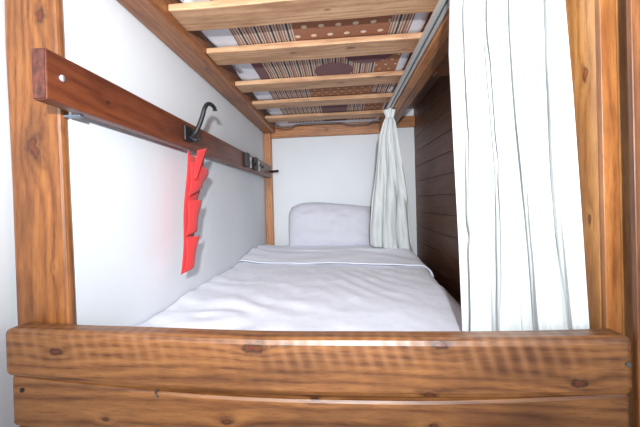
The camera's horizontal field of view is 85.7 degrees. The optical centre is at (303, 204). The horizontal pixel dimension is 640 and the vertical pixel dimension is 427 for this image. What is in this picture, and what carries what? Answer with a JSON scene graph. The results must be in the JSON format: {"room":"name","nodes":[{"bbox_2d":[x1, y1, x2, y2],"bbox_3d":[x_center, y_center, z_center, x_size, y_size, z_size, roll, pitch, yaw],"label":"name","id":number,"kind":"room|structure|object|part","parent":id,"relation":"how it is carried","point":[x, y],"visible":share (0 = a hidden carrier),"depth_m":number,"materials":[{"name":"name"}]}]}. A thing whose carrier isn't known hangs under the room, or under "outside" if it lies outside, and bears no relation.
{"room":"dormitory","nodes":[
{"label":"dormitory","id":0,"kind":"room"},
{"bbox_2d":[0,0,19,426],"bbox_3d":[-0.851,-0.294,-0.780,0.126,2.360,3.076,-1,0,6],"label":"wall","id":1,"kind":"structure","parent":0,"point":[8,295],"depth_m":0.72,"materials":[{"name":"white paint"}]},
{"bbox_2d":[63,0,265,325],"bbox_3d":[-0.473,-0.316,1.704,0.160,2.360,1.944,-1,0,6],"label":"wall","id":2,"kind":"structure","parent":0,"point":[128,188],"depth_m":0.99,"materials":[{"name":"white paint"}]},
{"bbox_2d":[31,48,278,177],"bbox_3d":[-0.339,-0.275,1.597,0.131,0.173,2.002,-1,0,6],"label":"coat rack","id":3,"kind":"object","parent":2,"relation":"attached to","point":[57,81],"visible":0.99,"depth_m":0.80,"materials":[{"name":"brown wood"}]},
{"bbox_2d":[181,138,208,274],"bbox_3d":[-0.346,-0.007,1.150,0.055,0.434,0.235,-1,0,6],"label":"hanging organiser","id":4,"kind":"object","parent":3,"relation":"hanging from","point":[197,173],"visible":1,"depth_m":1.09,"materials":[{"name":"red fabric"}]},
{"bbox_3d":[-0.342,-0.289,1.199,0.046,0.141,0.114,-1,0,44],"label":"hook arm","id":5,"kind":"part","parent":3,"relation":"part of","materials":[{"name":"black metal"}]},
{"bbox_2d":[272,109,416,254],"bbox_3d":[0.260,-0.340,2.665,1.420,2.360,0.120,-1,0,6],"label":"wall","id":6,"kind":"structure","parent":0,"point":[324,169],"depth_m":2.61,"materials":[{"name":"white paint"}]},
{"bbox_2d":[414,76,460,302],"bbox_3d":[0.778,0.012,1.565,0.100,1.640,1.965,-1,0,6],"label":"wall","id":7,"kind":"structure","parent":0,"point":[436,207],"depth_m":1.97,"materials":[{"name":"brown wood"}]},
{"bbox_3d":[0.034,0.909,0.104,4.400,0.100,5.400,-1,0,6],"label":"floor","id":8,"kind":"structure","parent":0,"visible":0},
{"bbox_2d":[5,0,639,426],"bbox_3d":[0.096,-0.205,1.606,1.255,2.110,2.021,-1,0,6],"label":"bunk bed","id":9,"kind":"object","parent":8,"relation":"on","point":[66,373],"visible":0.84,"depth_m":0.63,"materials":[{"name":"brown wood"}]},
{"bbox_3d":[-0.556,-0.184,0.724,0.142,2.110,0.026,-1,0,6],"label":"bed post","id":10,"kind":"part","parent":9,"relation":"part of","materials":[{"name":"brown wood"}]},
{"bbox_3d":[-0.265,-0.201,2.632,0.054,2.110,0.054,-1,0,6],"label":"bed post","id":11,"kind":"part","parent":9,"relation":"part of","materials":[{"name":"brown wood"}]},
{"bbox_2d":[180,0,429,125],"bbox_3d":[0.073,-0.656,1.579,0.750,0.148,1.965,-1,0,6],"label":"mattress","id":12,"kind":"object","parent":9,"relation":"on","point":[218,37],"visible":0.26,"depth_m":1.43,"materials":[{"name":"white fabric"}]},
{"bbox_2d":[210,0,415,122],"bbox_3d":[0.113,-0.586,1.552,0.624,0.006,1.800,-1,0,6],"label":"blanket","id":13,"kind":"object","parent":9,"relation":"on","point":[401,23],"visible":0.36,"depth_m":1.41,"materials":[{"name":"fabric"}]},
{"bbox_3d":[-0.022,0.283,0.633,1.116,0.114,0.051,-1,0,6],"label":"foot rail","id":14,"kind":"part","parent":9,"relation":"part of","materials":[{"name":"brown wood"}]},
{"bbox_2d":[274,120,380,127],"bbox_3d":[0.164,-0.568,2.420,0.749,0.032,0.060,-1,0,6],"label":"cable","id":15,"kind":"object","parent":9,"relation":"attached to","point":[373,120],"visible":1,"depth_m":2.44,"materials":[{"name":"grey plastic"}]},
{"bbox_2d":[386,0,448,108],"bbox_3d":[0.403,-0.527,1.249,0.028,0.018,1.376,-1,0,6],"label":"track","id":16,"kind":"object","parent":9,"relation":"attached to","point":[442,6],"visible":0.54,"depth_m":1.13,"materials":[{"name":"metal"}]},
{"bbox_2d":[370,108,412,251],"bbox_3d":[0.532,-0.108,2.043,0.264,0.838,0.356,-1,0,6],"label":"curtain","id":17,"kind":"object","parent":16,"relation":"hanging from","point":[389,221],"visible":0.98,"depth_m":2.06,"materials":[{"name":"white fabric"}]},
{"bbox_2d":[449,0,589,330],"bbox_3d":[0.447,-0.102,0.733,0.064,0.826,0.264,-2,0,-34],"label":"curtain","id":18,"kind":"object","parent":16,"relation":"hanging from","point":[522,266],"visible":0.92,"depth_m":0.73,"materials":[{"name":"white fabric"}]},
{"bbox_3d":[0.551,-0.213,0.658,0.055,2.110,0.105,-1,0,6],"label":"bed post","id":19,"kind":"part","parent":9,"relation":"part of","materials":[{"name":"brown wood"}]},
{"bbox_3d":[0.527,-0.342,0.602,0.026,1.850,0.012,-1,0,6],"label":"post trim","id":20,"kind":"part","parent":9,"relation":"part of","materials":[{"name":"brown wood"}]},
{"bbox_3d":[0.558,-0.343,0.597,0.036,1.850,0.014,-1,0,6],"label":"post trim","id":21,"kind":"part","parent":9,"relation":"part of","materials":[{"name":"brown wood"}]},
{"bbox_3d":[0.552,-0.242,0.547,0.064,2.050,0.010,-1,0,6],"label":"post trim","id":22,"kind":"part","parent":9,"relation":"part of","materials":[{"name":"brown wood"}]},
{"bbox_3d":[0.095,0.482,1.610,0.941,0.214,1.905,-1,0,6],"label":"mattress","id":23,"kind":"object","parent":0,"visible":0},
{"bbox_2d":[134,244,461,330],"bbox_3d":[0.132,0.385,1.595,1.028,0.239,1.867,-1,0,6],"label":"duvet","id":24,"kind":"object","parent":23,"relation":"on","point":[272,287],"visible":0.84,"depth_m":1.22,"materials":[{"name":"white fabric"}]},
{"bbox_2d":[289,202,370,245],"bbox_3d":[0.190,0.145,2.482,0.600,0.328,0.188,-1,0,6],"label":"pillow","id":25,"kind":"object","parent":24,"relation":"on","point":[311,223],"visible":0.89,"depth_m":2.42,"materials":[{"name":"white fabric"}]}
]}

